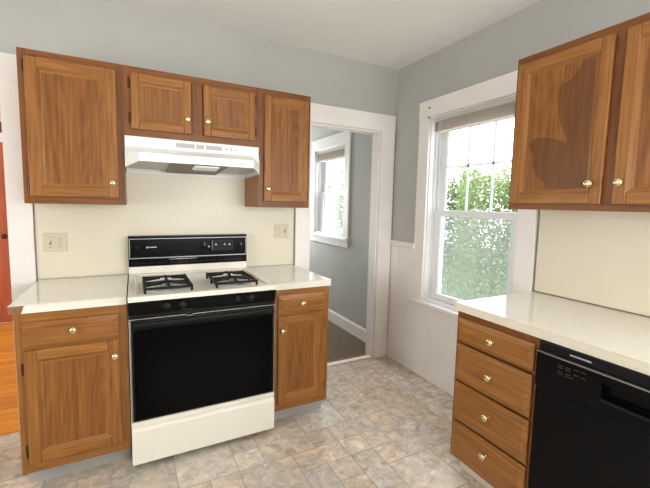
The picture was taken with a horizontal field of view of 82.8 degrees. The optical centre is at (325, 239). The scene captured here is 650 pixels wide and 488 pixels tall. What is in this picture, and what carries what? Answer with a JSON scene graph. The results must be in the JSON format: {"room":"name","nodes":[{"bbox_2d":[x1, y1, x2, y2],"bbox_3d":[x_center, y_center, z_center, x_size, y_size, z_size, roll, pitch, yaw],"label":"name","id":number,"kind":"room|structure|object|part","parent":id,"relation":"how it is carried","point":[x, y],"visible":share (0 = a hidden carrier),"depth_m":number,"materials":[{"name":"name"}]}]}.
{"room":"kitchen","nodes":[
{"label":"kitchen","id":0,"kind":"room"},
{"bbox_2d":[0,0,397,357],"bbox_3d":[-1.165,-0.156,2.494,3.946,2.582,0.100,-2,6,-27],"label":"wall","id":1,"kind":"structure","parent":0,"point":[98,30],"depth_m":2.45,"materials":[{"name":"grey paint"}]},
{"bbox_2d":[0,52,36,425],"bbox_3d":[-2.234,0.072,1.950,1.136,2.185,0.122,-2,6,-27],"label":"trim","id":2,"kind":"structure","parent":1,"relation":"attached to","point":[20,222],"depth_m":2.09,"materials":[{"name":"white paint"}]},
{"bbox_2d":[16,47,126,204],"bbox_3d":[-1.385,-0.584,2.067,0.454,0.765,0.366,-2,6,-27],"label":"upper cabinet","id":3,"kind":"object","parent":1,"relation":"attached to","point":[71,107],"visible":1,"depth_m":1.93,"materials":[{"name":"brown wood"}]},
{"bbox_3d":[-1.320,-0.571,1.940,0.300,0.594,0.015,-2,6,-27],"label":"door panel","id":4,"kind":"part","parent":3,"relation":"part of","materials":[{"name":"brown wood"}]},
{"bbox_3d":[-1.164,-0.310,2.021,0.032,0.032,0.030,-2,6,-27],"label":"knob","id":5,"kind":"part","parent":3,"relation":"part of","materials":[{"name":"gold metal"}]},
{"bbox_2d":[33,173,294,279],"bbox_3d":[-0.974,-0.122,2.536,1.648,0.685,0.007,-2,6,-27],"label":"backsplash panel","id":6,"kind":"object","parent":1,"relation":"attached to","point":[157,204],"visible":0.68,"depth_m":2.44,"materials":[{"name":"beige laminate"}]},
{"bbox_2d":[43,233,66,251],"bbox_3d":[-1.616,0.017,2.205,0.117,0.110,0.019,-2,6,-27],"label":"outlet plate","id":7,"kind":"object","parent":6,"relation":"attached to","point":[52,242],"visible":1,"depth_m":2.21,"materials":[{"name":"beige plastic"}]},
{"bbox_2d":[275,224,288,237],"bbox_3d":[-0.334,-0.066,2.862,0.117,0.110,0.019,-2,6,-27],"label":"outlet plate","id":8,"kind":"object","parent":6,"relation":"attached to","point":[281,230],"visible":1,"depth_m":2.87,"materials":[{"name":"beige plastic"}]},
{"bbox_2d":[122,65,257,147],"bbox_3d":[-0.838,-0.789,2.329,0.766,0.383,0.366,-2,6,-27],"label":"upper cabinet","id":9,"kind":"object","parent":1,"relation":"attached to","point":[156,104],"visible":0.99,"depth_m":2.18,"materials":[{"name":"brown wood"}]},
{"bbox_3d":[-0.937,-0.775,2.116,0.320,0.304,0.018,-2,6,-27],"label":"door","id":10,"kind":"part","parent":9,"relation":"part of","materials":[{"name":"brown wood"}]},
{"bbox_3d":[-0.937,-0.775,2.117,0.236,0.220,0.015,-2,6,-27],"label":"door panel","id":11,"kind":"part","parent":9,"relation":"part of","materials":[{"name":"brown wood"}]},
{"bbox_3d":[-0.592,-0.781,2.295,0.319,0.298,0.018,-2,6,-27],"label":"door","id":12,"kind":"part","parent":9,"relation":"part of","materials":[{"name":"brown wood"}]},
{"bbox_3d":[-0.592,-0.781,2.296,0.235,0.214,0.015,-2,6,-27],"label":"door panel","id":13,"kind":"part","parent":9,"relation":"part of","materials":[{"name":"brown wood"}]},
{"bbox_2d":[124,135,258,178],"bbox_3d":[-0.818,-0.503,2.306,0.761,0.180,0.476,-2,6,-27],"label":"range hood","id":14,"kind":"object","parent":1,"relation":"attached to","point":[145,155],"visible":1,"depth_m":2.18,"materials":[{"name":"white metal"}]},
{"bbox_2d":[176,143,194,148],"bbox_3d":[-0.824,-0.553,2.171,0.103,0.026,0.003,-2,6,-27],"label":"vent grille","id":15,"kind":"object","parent":14,"relation":"attached to","point":[178,145],"depth_m":2.17,"materials":[{"name":"grey"}]},
{"bbox_2d":[196,144,203,149],"bbox_3d":[-0.748,-0.555,2.210,0.044,0.026,0.003,-2,6,-27],"label":"vent grille","id":16,"kind":"object","parent":14,"relation":"attached to","point":[198,146],"depth_m":2.21,"materials":[{"name":"grey"}]},
{"bbox_2d":[206,145,221,150],"bbox_3d":[-0.676,-0.557,2.247,0.096,0.026,0.003,-2,6,-27],"label":"vent grille","id":17,"kind":"object","parent":14,"relation":"attached to","point":[208,147],"depth_m":2.25,"materials":[{"name":"grey"}]},
{"bbox_2d":[245,88,310,207],"bbox_3d":[-0.335,-0.612,2.609,0.373,0.765,0.366,-2,6,-27],"label":"upper cabinet","id":18,"kind":"object","parent":1,"relation":"attached to","point":[282,181],"visible":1,"depth_m":2.48,"materials":[{"name":"brown wood"}]},
{"bbox_3d":[-0.260,-0.599,2.487,0.313,0.684,0.018,-2,6,-27],"label":"door","id":19,"kind":"part","parent":18,"relation":"part of","materials":[{"name":"brown wood"}]},
{"bbox_3d":[-0.261,-0.599,2.487,0.217,0.588,0.015,-2,6,-27],"label":"door panel","id":20,"kind":"part","parent":18,"relation":"part of","materials":[{"name":"brown wood"}]},
{"bbox_2d":[294,103,395,357],"bbox_3d":[0.155,0.008,3.185,0.940,2.183,0.122,-2,6,-27],"label":"trim","id":21,"kind":"structure","parent":1,"relation":"attached to","point":[383,144],"depth_m":3.26,"materials":[{"name":"white paint"}]},
{"bbox_2d":[327,353,370,366],"bbox_3d":[0.116,1.087,3.291,0.639,0.012,0.098,-2,6,-27],"label":"trim","id":22,"kind":"structure","parent":1,"relation":"attached to","point":[360,356],"depth_m":3.32,"materials":[{"name":"white paint"}]},
{"bbox_2d":[0,320,485,487],"bbox_3d":[-1.461,1.257,1.529,5.426,0.060,7.000,-2,6,-27],"label":"floor","id":23,"kind":"structure","parent":0,"point":[379,423],"depth_m":2.13,"materials":[{"name":"tile"}]},
{"bbox_2d":[13,280,131,483],"bbox_3d":[-1.343,0.739,2.055,0.450,0.876,0.675,-2,6,-27],"label":"base cabinet","id":24,"kind":"object","parent":23,"relation":"on","point":[73,365],"visible":1,"depth_m":1.79,"materials":[{"name":"brown wood"}]},
{"bbox_2d":[7,274,127,314],"bbox_3d":[-1.350,0.282,2.024,0.466,0.038,0.630,-2,6,-27],"label":"countertop","id":25,"kind":"structure","parent":24,"relation":"on","point":[46,295],"depth_m":1.87,"materials":[{"name":"beige laminate"}]},
{"bbox_3d":[-1.202,0.432,1.758,0.382,0.116,0.018,-2,6,-27],"label":"drawer","id":26,"kind":"part","parent":24,"relation":"part of","materials":[{"name":"brown wood"}]},
{"bbox_3d":[-1.188,0.428,1.738,0.032,0.032,0.030,-2,6,-27],"label":"knob","id":27,"kind":"part","parent":24,"relation":"part of","materials":[{"name":"gold metal"}]},
{"bbox_3d":[-1.210,0.777,1.790,0.382,0.547,0.018,-2,6,-27],"label":"door","id":28,"kind":"part","parent":24,"relation":"part of","materials":[{"name":"brown wood"}]},
{"bbox_3d":[-1.210,0.777,1.791,0.286,0.451,0.015,-2,6,-27],"label":"door panel","id":29,"kind":"part","parent":24,"relation":"part of","materials":[{"name":"brown wood"}]},
{"bbox_3d":[-1.043,0.580,1.829,0.032,0.032,0.030,-2,6,-27],"label":"knob","id":30,"kind":"part","parent":24,"relation":"part of","materials":[{"name":"gold metal"}]},
{"bbox_2d":[128,234,276,465],"bbox_3d":[-0.781,0.581,2.293,0.762,1.170,0.722,-2,6,-27],"label":"gas range","id":31,"kind":"object","parent":23,"relation":"on","point":[202,322],"visible":1,"depth_m":2.03,"materials":[{"name":"beige metal"}]},
{"bbox_2d":[128,318,132,455],"bbox_3d":[-0.799,0.695,2.330,0.760,0.865,0.625,-2,6,-27],"label":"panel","id":32,"kind":"object","parent":31,"relation":"in","point":[128,318],"depth_m":1.88,"materials":[{"name":"white metal"}]},
{"bbox_3d":[-0.975,0.664,1.854,0.005,0.528,0.039,-2,6,-27],"label":"door trim","id":33,"kind":"part","parent":31,"relation":"part of","materials":[{"name":"grey metal"}]},
{"bbox_3d":[-0.805,0.336,1.870,0.043,0.042,0.030,-2,6,-27],"label":"control knob","id":34,"kind":"part","parent":31,"relation":"part of","materials":[{"name":"black plastic"}]},
{"bbox_2d":[155,279,177,286],"bbox_3d":[-0.922,0.246,2.131,0.156,0.022,0.156,-2,6,-27],"label":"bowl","id":35,"kind":"object","parent":31,"relation":"on","point":[163,281],"depth_m":2.07,"materials":[{"name":"metal"}]},
{"bbox_2d":[152,285,182,292],"bbox_3d":[-0.850,0.261,1.991,0.156,0.022,0.156,-2,6,-27],"label":"bowl","id":36,"kind":"object","parent":31,"relation":"on","point":[161,288],"depth_m":1.94,"materials":[{"name":"metal"}]},
{"bbox_3d":[-0.738,0.334,1.905,0.043,0.042,0.030,-2,6,-27],"label":"control knob","id":37,"kind":"part","parent":31,"relation":"part of","materials":[{"name":"black plastic"}]},
{"bbox_3d":[-0.923,0.066,2.537,0.760,0.197,0.064,-2,6,-27],"label":"backguard panel","id":38,"kind":"part","parent":31,"relation":"part of","materials":[{"name":"black metal"}]},
{"bbox_3d":[-0.920,0.100,2.540,0.758,0.255,0.068,-2,6,-27],"label":"chrome trim","id":39,"kind":"part","parent":31,"relation":"part of","materials":[{"name":"grey metal"}]},
{"bbox_3d":[-0.644,0.654,2.029,0.740,0.528,0.039,-2,6,-27],"label":"oven door","id":40,"kind":"part","parent":31,"relation":"part of","materials":[{"name":"black glass"}]},
{"bbox_3d":[-0.634,0.330,1.991,0.758,0.069,0.056,-2,6,-27],"label":"control panel","id":41,"kind":"part","parent":31,"relation":"part of","materials":[{"name":"black ceramic"}]},
{"bbox_3d":[-0.638,0.388,2.002,0.758,0.004,0.043,-2,6,-27],"label":"door trim","id":42,"kind":"part","parent":31,"relation":"part of","materials":[{"name":"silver metal"}]},
{"bbox_3d":[-0.635,0.678,2.011,0.720,0.467,0.004,-2,6,-27],"label":"door glass","id":43,"kind":"part","parent":31,"relation":"part of","materials":[{"name":"black glass"}]},
{"bbox_2d":[128,267,276,302],"bbox_3d":[-0.764,0.255,2.240,0.760,0.026,0.642,-2,6,-27],"label":"cooktop","id":44,"kind":"object","parent":31,"relation":"in","point":[203,287],"depth_m":2.08,"materials":[{"name":"white metal"}]},
{"bbox_3d":[-0.652,1.037,2.064,0.758,0.231,0.042,-2,6,-27],"label":"broiler drawer","id":45,"kind":"part","parent":31,"relation":"part of","materials":[{"name":"white metal"}]},
{"bbox_3d":[-0.621,0.419,1.972,0.724,0.040,0.038,-2,6,-27],"label":"door handle","id":46,"kind":"part","parent":31,"relation":"part of","materials":[{"name":"black plastic"}]},
{"bbox_3d":[-0.831,0.040,2.533,0.055,0.055,0.022,-2,6,-27],"label":"control knob","id":47,"kind":"part","parent":31,"relation":"part of","materials":[{"name":"black plastic"}]},
{"bbox_3d":[-0.722,0.038,2.600,0.153,0.075,0.003,-2,6,-27],"label":"clock panel","id":48,"kind":"part","parent":31,"relation":"part of","materials":[{"name":"black plastic"}]},
{"bbox_2d":[219,275,239,281],"bbox_3d":[-0.606,0.237,2.294,0.156,0.022,0.156,-2,6,-27],"label":"bowl","id":49,"kind":"object","parent":31,"relation":"on","point":[224,276],"depth_m":2.23,"materials":[{"name":"metal"}]},
{"bbox_2d":[221,280,246,286],"bbox_3d":[-0.533,0.252,2.155,0.156,0.022,0.156,-2,6,-27],"label":"bowl","id":50,"kind":"object","parent":31,"relation":"on","point":[225,283],"depth_m":2.10,"materials":[{"name":"metal"}]},
{"bbox_3d":[-0.482,0.327,2.037,0.042,0.042,0.030,-2,6,-27],"label":"control knob","id":51,"kind":"part","parent":31,"relation":"part of","materials":[{"name":"black plastic"}]},
{"bbox_3d":[-0.608,0.037,2.648,0.055,0.055,0.022,-2,6,-27],"label":"control knob","id":52,"kind":"part","parent":31,"relation":"part of","materials":[{"name":"black plastic"}]},
{"bbox_3d":[-0.414,0.326,2.071,0.042,0.042,0.030,-2,6,-27],"label":"control knob","id":53,"kind":"part","parent":31,"relation":"part of","materials":[{"name":"black plastic"}]},
{"bbox_3d":[-0.311,0.646,2.197,0.005,0.528,0.039,-2,6,-27],"label":"door trim","id":54,"kind":"part","parent":31,"relation":"part of","materials":[{"name":"grey metal"}]},
{"bbox_2d":[274,286,328,419],"bbox_3d":[-0.286,0.711,2.601,0.381,0.876,0.675,-2,6,-27],"label":"base cabinet","id":55,"kind":"object","parent":23,"relation":"on","point":[301,314],"visible":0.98,"depth_m":2.33,"materials":[{"name":"brown wood"}]},
{"bbox_2d":[247,265,330,289],"bbox_3d":[-0.281,0.253,2.577,0.392,0.038,0.630,-2,6,-27],"label":"countertop","id":56,"kind":"structure","parent":55,"relation":"on","point":[285,277],"depth_m":2.44,"materials":[{"name":"beige laminate"}]},
{"bbox_3d":[-0.151,0.746,2.337,0.317,0.561,0.018,-2,6,-27],"label":"door","id":57,"kind":"part","parent":55,"relation":"part of","materials":[{"name":"brown wood"}]},
{"bbox_3d":[-0.143,0.392,2.304,0.317,0.114,0.018,-2,6,-27],"label":"drawer","id":58,"kind":"part","parent":55,"relation":"part of","materials":[{"name":"brown wood"}]},
{"bbox_3d":[-0.151,0.746,2.338,0.221,0.465,0.015,-2,6,-27],"label":"door panel","id":59,"kind":"part","parent":55,"relation":"part of","materials":[{"name":"brown wood"}]},
{"bbox_2d":[450,311,540,487],"bbox_3d":[1.026,0.810,1.862,0.675,0.876,0.434,-2,6,-27],"label":"base cabinet","id":60,"kind":"object","parent":23,"relation":"on","point":[495,386],"visible":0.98,"depth_m":1.69,"materials":[{"name":"brown wood"}]},
{"bbox_3d":[0.738,1.019,1.729,0.030,0.032,0.032,-2,6,-27],"label":"knob","id":61,"kind":"part","parent":60,"relation":"part of","materials":[{"name":"gold metal"}]},
{"bbox_3d":[0.742,0.828,1.710,0.030,0.032,0.032,-2,6,-27],"label":"knob","id":62,"kind":"part","parent":60,"relation":"part of","materials":[{"name":"gold metal"}]},
{"bbox_3d":[0.746,0.637,1.692,0.030,0.032,0.032,-2,6,-27],"label":"knob","id":63,"kind":"part","parent":60,"relation":"part of","materials":[{"name":"gold metal"}]},
{"bbox_3d":[0.755,1.045,1.749,0.018,0.192,0.401,-2,6,-27],"label":"drawer","id":64,"kind":"part","parent":60,"relation":"part of","materials":[{"name":"brown wood"}]},
{"bbox_3d":[0.750,0.469,1.676,0.030,0.032,0.032,-2,6,-27],"label":"knob","id":65,"kind":"part","parent":60,"relation":"part of","materials":[{"name":"gold metal"}]},
{"bbox_3d":[0.759,0.840,1.730,0.018,0.196,0.401,-2,6,-27],"label":"drawer","id":66,"kind":"part","parent":60,"relation":"part of","materials":[{"name":"brown wood"}]},
{"bbox_3d":[0.764,0.637,1.710,0.018,0.188,0.401,-2,6,-27],"label":"drawer","id":67,"kind":"part","parent":60,"relation":"part of","materials":[{"name":"brown wood"}]},
{"bbox_3d":[0.768,0.469,1.694,0.018,0.118,0.401,-2,6,-27],"label":"drawer","id":68,"kind":"part","parent":60,"relation":"part of","materials":[{"name":"brown wood"}]},
{"bbox_2d":[454,291,649,375],"bbox_3d":[1.207,0.386,1.532,0.630,0.038,1.154,-2,6,-27],"label":"countertop","id":69,"kind":"structure","parent":60,"relation":"on","point":[620,338],"depth_m":1.59,"materials":[{"name":"beige laminate"}]},
{"bbox_2d":[528,339,649,487],"bbox_3d":[1.259,0.860,1.401,0.632,0.874,0.598,-2,6,-27],"label":"dishwasher","id":70,"kind":"object","parent":23,"relation":"on","point":[591,427],"visible":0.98,"depth_m":1.33,"materials":[{"name":"black plastic"}]},
{"bbox_2d":[557,365,585,379],"bbox_3d":[0.915,0.499,1.371,0.001,0.040,0.098,-2,6,-27],"label":"print","id":71,"kind":"object","parent":70,"relation":"attached to","point":[564,372],"depth_m":1.37,"materials":[{"name":"grey"}]},
{"bbox_3d":[1.010,0.903,1.276,0.048,0.576,0.598,-2,6,-27],"label":"door","id":72,"kind":"part","parent":70,"relation":"part of","materials":[{"name":"black metal"}]},
{"bbox_3d":[1.015,0.544,1.241,0.054,0.138,0.598,-2,6,-27],"label":"control panel","id":73,"kind":"part","parent":70,"relation":"part of","materials":[{"name":"black plastic"}]},
{"bbox_2d":[99,0,539,69],"bbox_3d":[-0.055,-1.285,0.460,4.106,0.100,4.500,-2,6,-27],"label":"ceiling","id":74,"kind":"structure","parent":0,"point":[392,34],"depth_m":2.38,"materials":[{"name":"white paint"}]},
{"bbox_2d":[309,0,649,395],"bbox_3d":[1.067,-0.120,2.638,0.172,2.582,7.100,-2,6,-27],"label":"wall","id":75,"kind":"structure","parent":0,"point":[495,50],"depth_m":3.05,"materials":[{"name":"grey paint"}]},
{"bbox_2d":[310,131,351,247],"bbox_3d":[0.094,-0.587,4.449,0.205,1.275,0.994,-2,6,-27],"label":"window","id":76,"kind":"structure","parent":75,"relation":"in","point":[318,215],"depth_m":4.54,"materials":[{"name":"white paint"}]},
{"bbox_3d":[0.152,-0.810,4.455,0.032,0.550,0.704,-2,6,-27],"label":"sash","id":77,"kind":"part","parent":76,"relation":"part of","materials":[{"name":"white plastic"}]},
{"bbox_3d":[0.116,-0.575,4.462,0.155,1.040,0.760,-2,6,-27],"label":"frame","id":78,"kind":"part","parent":76,"relation":"part of","materials":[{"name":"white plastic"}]},
{"bbox_2d":[317,145,344,206],"bbox_3d":[0.069,-0.736,4.417,0.047,0.694,0.695,-2,6,-27],"label":"window blind","id":79,"kind":"object","parent":76,"relation":"attached to","point":[336,153],"visible":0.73,"depth_m":4.40,"materials":[{"name":"white fabric"}]},
{"bbox_3d":[-0.082,-0.753,4.669,0.011,0.674,0.073,-2,6,-27],"label":"cord","id":80,"kind":"part","parent":79,"relation":"part of","materials":[{"name":"white plastic"}]},
{"bbox_3d":[0.078,-0.951,4.399,0.032,0.013,0.687,-2,6,-27],"label":"rail","id":81,"kind":"part","parent":79,"relation":"part of","materials":[{"name":"white"}]},
{"bbox_3d":[0.103,-0.328,4.481,0.032,0.500,0.704,-2,6,-27],"label":"sash","id":82,"kind":"part","parent":76,"relation":"part of","materials":[{"name":"white plastic"}]},
{"bbox_2d":[328,309,365,342],"bbox_3d":[-0.043,0.894,4.660,0.016,0.130,2.496,-2,6,-27],"label":"baseboard","id":83,"kind":"structure","parent":75,"relation":"attached to","point":[349,326],"depth_m":4.08,"materials":[{"name":"white paint"}]},
{"bbox_2d":[390,240,413,248],"bbox_3d":[0.670,0.040,3.220,0.030,0.045,0.336,-2,6,-27],"label":"trim","id":84,"kind":"structure","parent":75,"relation":"attached to","point":[392,242],"depth_m":3.19,"materials":[{"name":"white paint"}]},
{"bbox_2d":[408,70,537,317],"bbox_3d":[1.049,-0.245,2.619,0.205,1.618,1.059,-2,6,-27],"label":"window","id":85,"kind":"structure","parent":75,"relation":"in","point":[524,223],"depth_m":2.88,"materials":[{"name":"white paint"}]},
{"bbox_3d":[1.070,-0.195,2.635,0.155,1.460,0.805,-2,6,-27],"label":"frame","id":86,"kind":"part","parent":85,"relation":"part of","materials":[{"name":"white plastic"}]},
{"bbox_2d":[432,96,515,207],"bbox_3d":[1.027,-0.564,2.571,0.047,0.694,0.740,-2,6,-27],"label":"window blind","id":87,"kind":"object","parent":85,"relation":"attached to","point":[504,109],"visible":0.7,"depth_m":2.54,"materials":[{"name":"white fabric"}]},
{"bbox_3d":[0.867,-0.584,2.842,0.011,0.674,0.073,-2,6,-27],"label":"cord","id":88,"kind":"part","parent":87,"relation":"part of","materials":[{"name":"white plastic"}]},
{"bbox_3d":[1.037,-0.794,2.551,0.032,0.013,0.732,-2,6,-27],"label":"rail","id":89,"kind":"part","parent":87,"relation":"part of","materials":[{"name":"white plastic"}]},
{"bbox_3d":[1.055,0.154,2.664,0.032,0.715,0.749,-2,6,-27],"label":"sash","id":90,"kind":"part","parent":85,"relation":"part of","materials":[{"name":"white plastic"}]},
{"bbox_3d":[1.108,-0.536,2.618,0.032,0.755,0.749,-2,6,-27],"label":"sash","id":91,"kind":"part","parent":85,"relation":"part of","materials":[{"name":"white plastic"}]},
{"bbox_2d":[508,12,649,211],"bbox_3d":[1.310,-0.501,1.580,0.366,0.760,0.914,-2,6,-27],"label":"upper cabinet","id":92,"kind":"object","parent":75,"relation":"attached to","point":[581,136],"visible":1,"depth_m":1.60,"materials":[{"name":"brown wood"}]},
{"bbox_3d":[1.078,-0.515,1.716,0.015,0.598,0.326,-2,6,-27],"label":"door panel","id":93,"kind":"part","parent":92,"relation":"part of","materials":[{"name":"brown wood"}]},
{"bbox_3d":[1.078,-0.515,1.716,0.018,0.694,0.422,-2,6,-27],"label":"door","id":94,"kind":"part","parent":92,"relation":"part of","materials":[{"name":"brown wood"}]},
{"bbox_3d":[1.128,-0.241,1.581,0.030,0.032,0.032,-2,6,-27],"label":"knob","id":95,"kind":"part","parent":92,"relation":"part of","materials":[{"name":"gold metal"}]},
{"bbox_3d":[1.179,-0.230,1.483,0.030,0.032,0.032,-2,6,-27],"label":"knob","id":96,"kind":"part","parent":92,"relation":"part of","materials":[{"name":"gold metal"}]},
{"bbox_3d":[1.289,-0.471,1.308,0.018,0.694,0.416,-2,6,-27],"label":"door","id":97,"kind":"part","parent":92,"relation":"part of","materials":[{"name":"brown wood"}]},
{"bbox_3d":[1.290,-0.471,1.309,0.015,0.598,0.320,-2,6,-27],"label":"door panel","id":98,"kind":"part","parent":92,"relation":"part of","materials":[{"name":"brown wood"}]},
{"bbox_2d":[533,210,649,317],"bbox_3d":[1.498,0.121,1.645,0.008,0.479,1.152,-2,6,-27],"label":"backsplash panel","id":99,"kind":"object","parent":75,"relation":"attached to","point":[598,258],"visible":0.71,"depth_m":1.87,"materials":[{"name":"beige laminate"}]},
{"bbox_3d":[-3.403,-0.362,4.139,4.450,2.582,0.100,-2,6,-27],"label":"wall","id":100,"kind":"structure","parent":0,"visible":0},
{"bbox_2d":[0,122,12,322],"bbox_3d":[-3.821,-0.155,3.882,1.060,2.200,0.110,-2,6,-27],"label":"door","id":101,"kind":"structure","parent":100,"relation":"in","point":[5,277],"depth_m":4.07,"materials":[{"name":"red wood"}]},
{"label":"outside","id":102,"kind":"structure","parent":0,"visible":0},
{"bbox_2d":[441,244,506,299],"bbox_3d":[5.015,1.235,10.323,13.600,0.100,20.000,-2,6,-27],"label":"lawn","id":103,"kind":"structure","parent":102,"point":[444,290],"depth_m":10.07,"materials":[{"name":"plant"}]},
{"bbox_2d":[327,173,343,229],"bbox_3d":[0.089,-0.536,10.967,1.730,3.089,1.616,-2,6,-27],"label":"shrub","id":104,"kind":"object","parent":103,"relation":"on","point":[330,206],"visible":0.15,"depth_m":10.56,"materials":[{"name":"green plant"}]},
{"bbox_2d":[441,171,472,295],"bbox_3d":[2.568,-0.172,8.394,1.728,2.961,1.486,-2,6,-27],"label":"shrub","id":105,"kind":"object","parent":103,"relation":"on","point":[451,195],"visible":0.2,"depth_m":8.07,"materials":[{"name":"green plant"}]},
{"bbox_2d":[447,162,517,300],"bbox_3d":[3.183,-0.026,7.033,1.463,2.955,1.610,4,6,25],"label":"tree","id":106,"kind":"object","parent":103,"relation":"on","point":[503,185],"visible":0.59,"depth_m":6.72,"materials":[{"name":"green plant"}]}
]}

